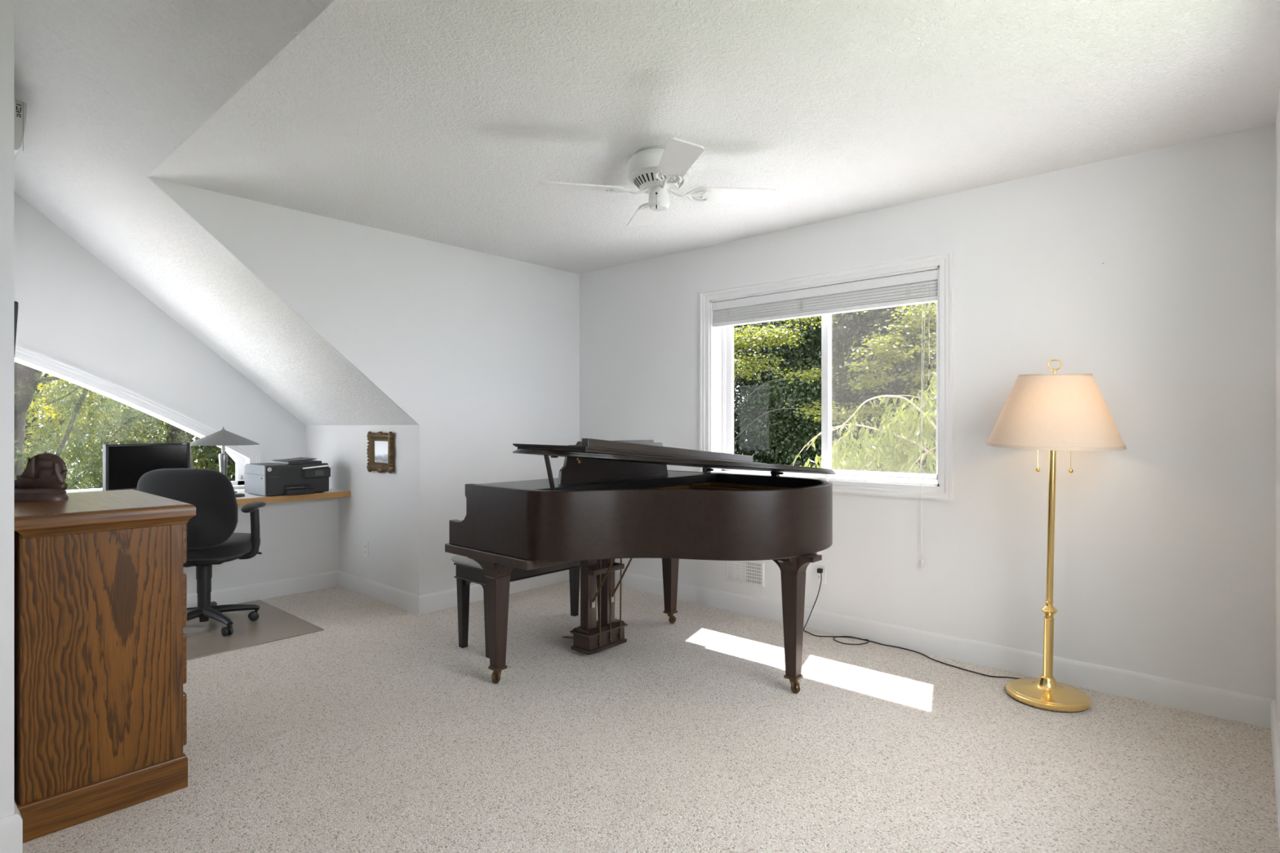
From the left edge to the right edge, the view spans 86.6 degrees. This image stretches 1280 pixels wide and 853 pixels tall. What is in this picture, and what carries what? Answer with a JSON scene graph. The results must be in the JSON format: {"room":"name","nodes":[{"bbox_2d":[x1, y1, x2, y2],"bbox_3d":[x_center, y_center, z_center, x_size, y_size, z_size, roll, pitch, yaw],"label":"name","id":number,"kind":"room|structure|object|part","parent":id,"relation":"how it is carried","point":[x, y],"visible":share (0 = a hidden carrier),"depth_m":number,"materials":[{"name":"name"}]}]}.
{"room":"music room","nodes":[
{"label":"music room","id":0,"kind":"room"},
{"bbox_2d":[0,0,13,818],"bbox_3d":[-3.068,-0.335,2.982,3.350,3.100,0.150,0,0,42],"label":"wall","id":1,"kind":"structure","parent":0,"point":[6,6],"depth_m":1.91,"materials":[{"name":"paint"}]},
{"bbox_2d":[0,799,22,852],"bbox_3d":[-2.740,1.157,2.699,2.516,0.117,0.166,0,0,42],"label":"baseboard","id":2,"kind":"structure","parent":1,"relation":"attached to","point":[11,826],"depth_m":1.91,"materials":[{"name":"paint"}]},
{"bbox_2d":[13,301,18,360],"bbox_3d":[-2.656,-0.157,2.772,0.905,0.607,0.088,0,0,42],"label":"television","id":3,"kind":"object","parent":1,"relation":"attached to","point":[15,303],"visible":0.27,"depth_m":2.50,"materials":[{"name":"black plastic"}]},
{"bbox_2d":[13,98,26,160],"bbox_3d":[-3.194,-1.380,3.328,0.801,0.266,0.197,0,0,42],"label":"air conditioner","id":4,"kind":"object","parent":1,"relation":"attached to","point":[20,107],"visible":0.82,"depth_m":3.12,"materials":[{"name":"plastic"}]},
{"bbox_2d":[13,191,305,462],"bbox_3d":[-3.505,-0.685,4.863,0.190,2.600,2.270,0,0,42],"label":"wall","id":5,"kind":"structure","parent":0,"point":[73,309],"depth_m":4.66,"materials":[{"name":"paint"}]},
{"bbox_2d":[13,343,262,493],"bbox_3d":[-3.575,-0.047,4.767,0.214,1.074,1.627,0,0,42],"label":"window","id":6,"kind":"structure","parent":5,"relation":"in","point":[242,455],"depth_m":4.71,"materials":[{"name":"paint"}]},
{"bbox_2d":[13,0,417,425],"bbox_3d":[-0.422,-1.188,1.740,8.950,2.466,2.730,0,0,42],"label":"ceiling","id":7,"kind":"structure","parent":0,"point":[110,89],"depth_m":3.33,"materials":[{"name":"white paint"}]},
{"bbox_2d":[182,497,338,594],"bbox_3d":[-3.226,0.869,4.613,0.660,0.692,2.070,0,0,42],"label":"wall","id":8,"kind":"structure","parent":0,"point":[299,538],"depth_m":4.88,"materials":[{"name":"paint"}]},
{"bbox_2d":[233,488,351,505],"bbox_3d":[-3.133,0.502,4.530,0.812,0.041,2.066,0,0,42],"label":"desk","id":9,"kind":"object","parent":8,"relation":"on","point":[248,498],"visible":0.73,"depth_m":4.75,"materials":[{"name":"laminate"}]},
{"bbox_2d":[102,442,190,490],"bbox_3d":[-3.219,0.297,4.430,0.202,0.369,0.476,0,0,42],"label":"computer monitor","id":10,"kind":"object","parent":9,"relation":"on","point":[123,464],"visible":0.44,"depth_m":4.33,"materials":[{"name":"black plastic"}]},
{"bbox_2d":[190,426,259,493],"bbox_3d":[-2.981,0.244,4.856,0.452,0.476,0.452,0,0,42],"label":"desk lamp","id":11,"kind":"object","parent":9,"relation":"on","point":[223,437],"visible":0.73,"depth_m":4.78,"materials":[{"name":"grey metal"}]},
{"bbox_2d":[221,445,225,453],"bbox_3d":[-2.981,0.122,4.856,0.023,0.160,0.024,0,0,42],"label":"socket","id":12,"kind":"object","parent":11,"relation":"attached to","point":[223,447],"depth_m":4.85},
{"bbox_3d":[-2.981,0.332,4.856,0.060,0.270,0.060,0,0,42],"label":"stem","id":13,"kind":"part","parent":11,"relation":"part of","materials":[{"name":"metal"}]},
{"bbox_3d":[-2.981,0.083,4.856,0.452,0.105,0.452,0,0,42],"label":"lamp shade","id":14,"kind":"part","parent":11,"relation":"part of","materials":[{"name":"grey metal"}]},
{"bbox_2d":[235,493,244,497],"bbox_3d":[-2.734,0.472,4.622,0.070,0.019,0.060,0,0,42],"label":"gadget","id":15,"kind":"object","parent":9,"relation":"on","point":[240,495],"visible":0.66,"depth_m":4.60,"materials":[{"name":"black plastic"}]},
{"bbox_2d":[244,457,333,496],"bbox_3d":[-2.519,0.359,4.881,0.454,0.245,0.445,0,0,42],"label":"printer","id":16,"kind":"object","parent":9,"relation":"on","point":[300,475],"visible":1,"depth_m":4.76,"materials":[{"name":"black plastic"}]},
{"bbox_3d":[-2.687,0.373,4.740,0.392,0.208,0.008,0,0,42],"label":"panel","id":17,"kind":"part","parent":16,"relation":"part of","materials":[{"name":"white plastic"}]},
{"bbox_2d":[284,488,314,495],"bbox_3d":[-2.384,0.459,4.749,0.076,0.037,0.185,0,0,42],"label":"paper tray","id":18,"kind":"object","parent":16,"relation":"on","point":[287,491],"depth_m":4.71,"materials":[{"name":"black plastic"}]},
{"bbox_3d":[-2.307,0.335,4.846,0.042,0.068,0.183,0,0,42],"label":"control panel","id":19,"kind":"part","parent":16,"relation":"part of","materials":[{"name":"black plastic"}]},
{"bbox_2d":[305,425,417,595],"bbox_3d":[-2.116,0.465,5.102,1.940,1.500,0.140,0,0,42],"label":"wall","id":20,"kind":"structure","parent":0,"point":[381,509],"depth_m":4.79,"materials":[{"name":"paint"}]},
{"bbox_2d":[363,540,368,558],"bbox_3d":[-1.968,0.885,4.870,0.072,0.116,0.008,0,0,42],"label":"wall outlet","id":21,"kind":"object","parent":20,"relation":"attached to","point":[365,543],"visible":1,"depth_m":4.86,"materials":[{"name":"white plastic"}]},
{"bbox_2d":[366,431,394,473],"bbox_3d":[-1.794,0.181,4.690,0.357,0.289,0.036,0,0,42],"label":"framed picture","id":22,"kind":"object","parent":20,"relation":"attached to","point":[380,450],"visible":1,"depth_m":4.69},
{"bbox_2d":[374,440,387,462],"bbox_3d":[-1.786,0.179,4.699,0.204,0.154,0.006,0,0,42],"label":"painting","id":23,"kind":"object","parent":22,"relation":"attached to","point":[380,446],"depth_m":4.70},
{"bbox_2d":[146,176,579,595],"bbox_3d":[-1.382,-0.085,4.453,0.020,2.600,3.068,0,0,42],"label":"wall","id":24,"kind":"structure","parent":0,"point":[479,350],"depth_m":4.48,"materials":[{"name":"paint"}]},
{"bbox_2d":[186,569,569,614],"bbox_3d":[-2.122,1.157,4.676,3.608,0.117,1.032,0,0,-19],"label":"baseboard","id":25,"kind":"structure","parent":24,"relation":"attached to","point":[411,602],"depth_m":4.73,"materials":[{"name":"paint"}]},
{"bbox_2d":[22,577,1279,852],"bbox_3d":[-0.778,1.340,1.267,9.150,0.250,7.050,0,0,42],"label":"floor","id":26,"kind":"structure","parent":0,"point":[372,731],"depth_m":2.55,"materials":[{"name":"carpet"}]},
{"bbox_2d":[13,488,195,843],"bbox_3d":[-1.947,0.739,2.397,0.822,0.952,0.466,0,0,42],"label":"dresser","id":27,"kind":"object","parent":26,"relation":"on","point":[100,582],"visible":1,"depth_m":2.12,"materials":[{"name":"brown wood"}]},
{"bbox_2d":[13,451,68,502],"bbox_3d":[-2.117,0.176,2.390,0.183,0.172,0.111,0,0,-19],"label":"statue","id":28,"kind":"object","parent":27,"relation":"on","point":[42,479],"visible":0.98,"depth_m":2.38,"materials":[{"name":"brown wood"}]},
{"bbox_3d":[-1.687,0.715,2.123,0.010,0.810,0.372,0,0,42],"label":"panel","id":29,"kind":"part","parent":27,"relation":"part of","materials":[{"name":"brown wood"}]},
{"bbox_3d":[-1.951,0.296,2.391,0.822,0.067,0.452,0,0,42],"label":"moulding","id":30,"kind":"part","parent":27,"relation":"part of","materials":[{"name":"brown wood"}]},
{"bbox_3d":[-1.814,1.002,2.545,0.702,0.177,0.020,0,0,42],"label":"drawer","id":31,"kind":"part","parent":27,"relation":"part of","materials":[{"name":"brown wood"}]},
{"bbox_3d":[-1.814,0.795,2.545,0.702,0.170,0.020,0,0,42],"label":"drawer","id":32,"kind":"part","parent":27,"relation":"part of","materials":[{"name":"brown wood"}]},
{"bbox_3d":[-1.814,0.595,2.545,0.702,0.180,0.020,0,0,42],"label":"drawer","id":33,"kind":"part","parent":27,"relation":"part of","materials":[{"name":"brown wood"}]},
{"bbox_3d":[-1.814,0.395,2.545,0.702,0.150,0.020,0,0,42],"label":"drawer","id":34,"kind":"part","parent":27,"relation":"part of","materials":[{"name":"brown wood"}]},
{"bbox_2d":[182,600,324,660],"bbox_3d":[-2.659,1.212,3.934,1.030,0.005,1.195,0,0,42],"label":"chair mat","id":35,"kind":"object","parent":26,"relation":"on","point":[273,624],"visible":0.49,"depth_m":4.03,"materials":[{"name":"plastic"}]},
{"bbox_2d":[137,468,266,636],"bbox_3d":[-2.604,0.723,4.060,0.618,0.971,0.586,0,0,-11],"label":"office chair","id":36,"kind":"object","parent":35,"relation":"on","point":[211,540],"visible":0.62,"depth_m":3.87,"materials":[{"name":"black fabric"}]},
{"bbox_3d":[-2.573,0.470,3.853,0.506,0.464,0.165,0,0,-8],"label":"backrest","id":37,"kind":"part","parent":36,"relation":"part of","materials":[{"name":"black fabric"}]},
{"bbox_3d":[-2.763,1.114,4.042,0.267,0.071,0.068,0,0,-3],"label":"leg","id":38,"kind":"part","parent":36,"relation":"part of","materials":[{"name":"black plastic"}]},
{"bbox_3d":[-2.638,1.114,3.893,0.068,0.071,0.267,0,0,13],"label":"leg","id":39,"kind":"part","parent":36,"relation":"part of","materials":[{"name":"black plastic"}]},
{"bbox_3d":[-2.664,1.114,4.200,0.068,0.071,0.267,0,0,-23],"label":"leg","id":40,"kind":"part","parent":36,"relation":"part of","materials":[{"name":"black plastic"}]},
{"bbox_3d":[-2.465,1.114,3.963,0.267,0.071,0.068,0,0,33],"label":"leg","id":41,"kind":"part","parent":36,"relation":"part of","materials":[{"name":"black plastic"}]},
{"bbox_3d":[-2.608,0.727,4.100,0.510,0.116,0.500,0,0,-7],"label":"seat","id":42,"kind":"part","parent":36,"relation":"part of","materials":[{"name":"black fabric"}]},
{"bbox_3d":[-2.479,1.114,4.157,0.267,0.071,0.068,0,0,-41],"label":"leg","id":43,"kind":"part","parent":36,"relation":"part of","materials":[{"name":"black plastic"}]},
{"bbox_3d":[-2.374,0.658,4.127,0.114,0.304,0.049,0,0,-15],"label":"armrest","id":44,"kind":"part","parent":36,"relation":"part of","materials":[{"name":"black plastic"}]},
{"bbox_2d":[450,555,599,658],"bbox_3d":[-0.595,0.959,3.968,0.370,0.513,0.980,0,0,42],"label":"piano bench","id":45,"kind":"object","parent":26,"relation":"on","point":[468,571],"visible":0.27,"depth_m":3.72,"materials":[{"name":"brown wood"}]},
{"bbox_3d":[-0.972,1.022,3.734,0.054,0.386,0.054,0,0,42],"label":"leg","id":46,"kind":"part","parent":45,"relation":"part of","materials":[{"name":"brown wood"}]},
{"bbox_2d":[450,555,482,568],"bbox_3d":[-0.595,0.729,3.968,0.370,0.054,0.980,0,0,42],"label":"cushion","id":47,"kind":"object","parent":45,"relation":"on","point":[460,562],"depth_m":3.65,"materials":[{"name":"beige fabric"}]},
{"bbox_3d":[-0.786,1.022,3.568,0.054,0.386,0.054,0,0,42],"label":"leg","id":48,"kind":"part","parent":45,"relation":"part of","materials":[{"name":"brown wood"}]},
{"bbox_3d":[-0.419,1.022,4.351,0.054,0.386,0.054,0,0,42],"label":"leg","id":49,"kind":"part","parent":45,"relation":"part of","materials":[{"name":"brown wood"}]},
{"bbox_3d":[-0.234,1.022,4.185,0.054,0.386,0.054,0,0,42],"label":"leg","id":50,"kind":"part","parent":45,"relation":"part of","materials":[{"name":"brown wood"}]},
{"bbox_2d":[444,438,835,693],"bbox_3d":[0.096,0.632,3.383,1.520,1.164,1.478,0,0,42],"label":"grand piano","id":51,"kind":"object","parent":26,"relation":"on","point":[608,500],"visible":1,"depth_m":3.02,"materials":[{"name":"brown wood"}]},
{"bbox_3d":[-0.673,0.924,3.213,0.084,0.431,0.084,0,0,42],"label":"leg","id":52,"kind":"part","parent":51,"relation":"part of","materials":[{"name":"brown wood"}]},
{"bbox_3d":[-0.274,0.819,3.614,0.060,0.517,0.063,0,0,42],"label":"lyre post","id":53,"kind":"part","parent":51,"relation":"part of","materials":[{"name":"brown wood"}]},
{"bbox_3d":[-0.249,0.942,3.591,0.010,0.037,0.022,0,0,42],"label":"brace plate","id":54,"kind":"part","parent":51,"relation":"part of","materials":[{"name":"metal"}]},
{"bbox_3d":[-0.212,0.882,3.588,0.018,0.575,0.018,0,0,-14],"label":"pedal rod","id":55,"kind":"part","parent":51,"relation":"part of","materials":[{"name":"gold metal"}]},
{"bbox_3d":[-0.179,0.819,3.720,0.060,0.517,0.060,0,0,42],"label":"lyre post","id":56,"kind":"part","parent":51,"relation":"part of","materials":[{"name":"brown wood"}]},
{"bbox_3d":[-0.158,0.882,3.648,0.018,0.575,0.018,0,0,8],"label":"pedal rod","id":57,"kind":"part","parent":51,"relation":"part of","materials":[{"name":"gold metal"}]},
{"bbox_3d":[-0.106,0.882,3.705,0.018,0.575,0.018,0,0,-14],"label":"pedal rod","id":58,"kind":"part","parent":51,"relation":"part of","materials":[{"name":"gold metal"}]},
{"bbox_3d":[0.187,0.924,4.175,0.084,0.431,0.084,0,0,42],"label":"leg","id":59,"kind":"part","parent":51,"relation":"part of","materials":[{"name":"brown wood"}]},
{"bbox_3d":[0.287,0.177,3.213,0.951,0.154,1.478,0,0,42],"label":"lid","id":60,"kind":"part","parent":51,"relation":"part of","materials":[{"name":"black wood"}]},
{"bbox_3d":[0.700,0.904,3.098,0.084,0.472,0.084,0,0,42],"label":"leg","id":61,"kind":"part","parent":51,"relation":"part of","materials":[{"name":"brown wood"}]},
{"bbox_3d":[0.677,0.571,3.125,0.160,0.042,0.240,0,0,42],"label":"leg plate","id":62,"kind":"part","parent":51,"relation":"part of","materials":[{"name":"brown wood"}]},
{"bbox_2d":[803,568,1018,679],"bbox_3d":[1.395,1.031,3.636,1.167,0.371,0.162,0,0,42],"label":"power cord","id":63,"kind":"object","parent":26,"relation":"on","point":[819,570],"visible":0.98,"depth_m":3.78,"materials":[{"name":"black rubber"}]},
{"bbox_2d":[985,359,1126,712],"bbox_3d":[1.814,0.462,2.983,0.528,1.506,0.528,0,0,42],"label":"floor lamp","id":64,"kind":"object","parent":26,"relation":"on","point":[1055,411],"visible":1,"depth_m":2.87,"materials":[{"name":"gold metal"}]},
{"bbox_3d":[1.813,-0.221,2.970,0.280,0.022,0.280,0,0,42],"label":"shade trim","id":65,"kind":"part","parent":64,"relation":"part of","materials":[{"name":"beige fabric"}]},
{"bbox_3d":[1.814,0.083,2.983,0.528,0.036,0.528,0,0,42],"label":"shade trim","id":66,"kind":"part","parent":64,"relation":"part of","materials":[{"name":"beige fabric"}]},
{"bbox_3d":[1.814,-0.065,2.983,0.524,0.328,0.524,0,0,42],"label":"lamp shade","id":67,"kind":"part","parent":64,"relation":"part of","materials":[{"name":"fabric"}]},
{"bbox_2d":[147,0,1279,274],"bbox_3d":[0.205,-1.290,3.033,4.440,0.150,3.068,0,0,42],"label":"ceiling","id":68,"kind":"structure","parent":0,"point":[438,121],"depth_m":2.56,"materials":[{"name":"white paint"}]},
{"bbox_2d":[538,137,775,227],"bbox_3d":[0.085,-1.087,3.050,0.835,0.256,0.835,0,0,35],"label":"ceiling fan","id":69,"kind":"object","parent":68,"relation":"attached to","point":[658,171],"visible":1,"depth_m":3.00,"materials":[{"name":"plastic"}]},
{"bbox_3d":[-0.258,-1.055,2.989,0.367,0.035,0.138,0,0,-10],"label":"blade","id":70,"kind":"part","parent":69,"relation":"part of","materials":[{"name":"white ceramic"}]},
{"bbox_3d":[0.025,-1.055,3.393,0.138,0.035,0.367,0,0,-10],"label":"blade","id":71,"kind":"part","parent":69,"relation":"part of","materials":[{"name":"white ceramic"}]},
{"bbox_3d":[0.085,-1.207,3.050,0.228,0.016,0.228,0,0,42],"label":"ceiling plate","id":72,"kind":"part","parent":69,"relation":"part of","materials":[{"name":"plastic"}]},
{"bbox_3d":[0.146,-1.055,2.707,0.138,0.035,0.367,0,0,-10],"label":"blade","id":73,"kind":"part","parent":69,"relation":"part of","materials":[{"name":"white wood"}]},
{"bbox_3d":[0.428,-1.055,3.110,0.367,0.035,0.138,0,0,-10],"label":"blade","id":74,"kind":"part","parent":69,"relation":"part of","materials":[{"name":"white wood"}]},
{"bbox_2d":[579,123,1275,699],"bbox_3d":[1.121,-0.085,4.138,4.550,2.600,0.200,0,0,42],"label":"wall","id":75,"kind":"structure","parent":0,"point":[1165,547],"depth_m":3.19,"materials":[{"name":"paint"}]},
{"bbox_2d":[726,560,764,587],"bbox_3d":[0.678,0.943,4.396,0.292,0.160,0.006,0,0,42],"label":"air vent","id":76,"kind":"object","parent":75,"relation":"in","point":[748,572],"visible":0.84,"depth_m":4.38,"materials":[{"name":"white plastic"}]},
{"bbox_2d":[814,563,826,584],"bbox_3d":[1.073,0.880,4.041,0.072,0.116,0.008,0,0,42],"label":"wall outlet","id":77,"kind":"object","parent":75,"relation":"attached to","point":[817,575],"visible":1,"depth_m":4.04,"materials":[{"name":"white plastic"}]},
{"bbox_2d":[699,249,954,500],"bbox_3d":[1.091,-0.264,4.157,1.636,1.307,0.239,0,0,42],"label":"window","id":78,"kind":"structure","parent":75,"relation":"in","point":[716,344],"depth_m":4.06,"materials":[{"name":"paint"}]},
{"bbox_3d":[0.881,-0.259,4.420,0.753,1.112,0.028,0,0,42],"label":"sash","id":79,"kind":"part","parent":78,"relation":"part of","materials":[{"name":"white plastic"}]},
{"bbox_2d":[711,269,937,568],"bbox_3d":[1.035,-0.037,4.095,1.470,1.588,0.098,0,0,42],"label":"window blind","id":80,"kind":"object","parent":78,"relation":"attached to","point":[921,287],"visible":0.96,"depth_m":3.99,"materials":[{"name":"white plastic"}]},
{"bbox_3d":[1.052,-0.680,4.112,1.464,0.026,0.048,0,0,42],"label":"rail","id":81,"kind":"part","parent":80,"relation":"part of","materials":[{"name":"white plastic"}]},
{"bbox_3d":[1.466,-0.733,3.706,0.030,0.095,0.009,0,0,42],"label":"ladder cord","id":82,"kind":"part","parent":80,"relation":"part of","materials":[{"name":"white fabric"}]},
{"bbox_3d":[1.511,-0.029,3.632,0.027,1.463,0.031,0,0,42],"label":"lift cord","id":83,"kind":"part","parent":80,"relation":"part of","materials":[{"name":"white fabric"}]},
{"bbox_3d":[1.135,-0.264,4.206,1.472,1.143,0.070,0,0,42],"label":"frame","id":84,"kind":"part","parent":78,"relation":"part of","materials":[{"name":"white plastic"}]},
{"bbox_3d":[1.415,-0.259,3.983,0.705,1.112,0.028,0,0,42],"label":"sash","id":85,"kind":"part","parent":78,"relation":"part of","materials":[{"name":"clear glass"}]},
{"bbox_2d":[579,567,1273,728],"bbox_3d":[1.028,1.157,4.076,4.074,0.117,0.016,0,0,42],"label":"baseboard","id":86,"kind":"structure","parent":75,"relation":"attached to","point":[1246,708],"depth_m":3.38,"materials":[{"name":"paint"}]},
{"bbox_2d":[1275,83,1279,735],"bbox_3d":[1.746,-0.085,1.712,0.150,2.600,2.980,0,0,42],"label":"wall","id":87,"kind":"structure","parent":0,"point":[1277,119],"depth_m":2.54,"materials":[{"name":"paint"}]},
{"bbox_2d":[1270,699,1279,848],"bbox_3d":[1.621,1.157,1.696,0.016,0.117,2.770,0,0,42],"label":"baseboard","id":88,"kind":"structure","parent":87,"relation":"attached to","point":[1275,737],"depth_m":2.33,"materials":[{"name":"paint"}]},
{"label":"outside","id":89,"kind":"structure","parent":0,"visible":0},
{"bbox_3d":[-1.170,4.215,21.181,90.000,0.200,90.000,0,0,42],"label":"ground","id":90,"kind":"structure","parent":89,"visible":0},
{"bbox_2d":[39,372,102,488],"bbox_3d":[-13.872,0.820,13.155,5.905,6.616,6.951,0,0,42],"label":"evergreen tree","id":91,"kind":"object","parent":90,"relation":"on","point":[42,372],"visible":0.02,"depth_m":14.08,"materials":[{"name":"green plant"}]},
{"bbox_2d":[13,361,168,491],"bbox_3d":[-6.762,1.355,8.093,1.852,5.529,1.894,0,0,42],"label":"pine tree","id":92,"kind":"object","parent":90,"relation":"on","point":[26,379],"visible":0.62,"depth_m":8.07,"materials":[{"name":"green plant"}]},
{"bbox_2d":[23,372,164,488],"bbox_3d":[-8.866,0.245,9.627,4.370,7.749,4.014,0,0,-36],"label":"broadleaf tree","id":93,"kind":"object","parent":90,"relation":"on","point":[47,411],"visible":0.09,"depth_m":9.57,"materials":[{"name":"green plant"}]},
{"bbox_2d":[13,392,226,489],"bbox_3d":[-6.901,1.729,9.714,1.566,4.783,3.926,0,0,7],"label":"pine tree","id":94,"kind":"object","parent":90,"relation":"on","point":[176,435],"visible":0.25,"depth_m":9.11,"materials":[{"name":"green plant"}]},
{"bbox_2d":[39,395,234,489],"bbox_3d":[-11.469,0.913,16.506,6.789,6.432,7.209,0,0,42],"label":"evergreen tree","id":95,"kind":"object","parent":90,"relation":"on","point":[79,395],"visible":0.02,"depth_m":15.37,"materials":[{"name":"green plant"}]},
{"bbox_2d":[39,386,235,489],"bbox_3d":[-8.436,0.136,11.970,4.407,7.970,4.332,0,0,-34],"label":"broadleaf tree","id":96,"kind":"object","parent":90,"relation":"on","point":[195,464],"visible":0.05,"depth_m":11.81,"materials":[{"name":"green plant"}]},
{"bbox_2d":[153,428,235,480],"bbox_3d":[-6.916,-0.194,13.282,4.829,8.632,4.764,0,0,42],"label":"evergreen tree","id":97,"kind":"object","parent":90,"relation":"on","point":[230,460],"visible":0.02,"depth_m":12.03,"materials":[{"name":"green plant"}]},
{"bbox_2d":[733,320,846,465],"bbox_3d":[2.404,-0.334,18.076,6.822,8.911,6.487,0,0,-32],"label":"evergreen tree","id":98,"kind":"object","parent":90,"relation":"on","point":[740,442],"visible":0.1,"depth_m":16.49,"materials":[{"name":"green plant"}]},
{"bbox_2d":[733,311,867,440],"bbox_3d":[1.603,0.929,11.294,4.515,6.379,2.541,0,0,42],"label":"maple tree","id":99,"kind":"object","parent":90,"relation":"on","point":[765,335],"visible":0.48,"depth_m":10.30,"materials":[{"name":"green plant"}]},
{"bbox_2d":[733,302,936,474],"bbox_3d":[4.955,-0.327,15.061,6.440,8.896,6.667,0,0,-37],"label":"evergreen tree","id":100,"kind":"object","parent":90,"relation":"on","point":[839,394],"visible":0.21,"depth_m":14.14,"materials":[{"name":"green plant"}]},
{"bbox_2d":[791,369,936,474],"bbox_3d":[2.525,1.597,6.443,2.727,5.042,1.998,0,0,42],"label":"weeping tree","id":101,"kind":"object","parent":90,"relation":"on","point":[877,448],"visible":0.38,"depth_m":6.13,"materials":[{"name":"green plant"}]},
{"bbox_2d":[803,302,936,473],"bbox_3d":[4.006,0.967,9.386,3.413,6.304,2.073,0,0,15],"label":"maple tree","id":102,"kind":"object","parent":90,"relation":"on","point":[925,310],"visible":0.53,"depth_m":9.53,"materials":[{"name":"green plant"}]},
{"bbox_2d":[831,302,935,470],"bbox_3d":[8.903,-0.476,16.852,8.180,9.191,8.242,0,0,-36],"label":"evergreen tree","id":103,"kind":"object","parent":90,"relation":"on","point":[932,303],"visible":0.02,"depth_m":16.11,"materials":[{"name":"green plant"}]},
{"bbox_2d":[883,302,936,471],"bbox_3d":[8.199,-0.340,13.001,6.799,8.922,6.418,0,0,23],"label":"evergreen tree","id":104,"kind":"object","parent":90,"relation":"on","point":[933,303],"visible":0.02,"depth_m":13.51,"materials":[{"name":"green plant"}]}
]}

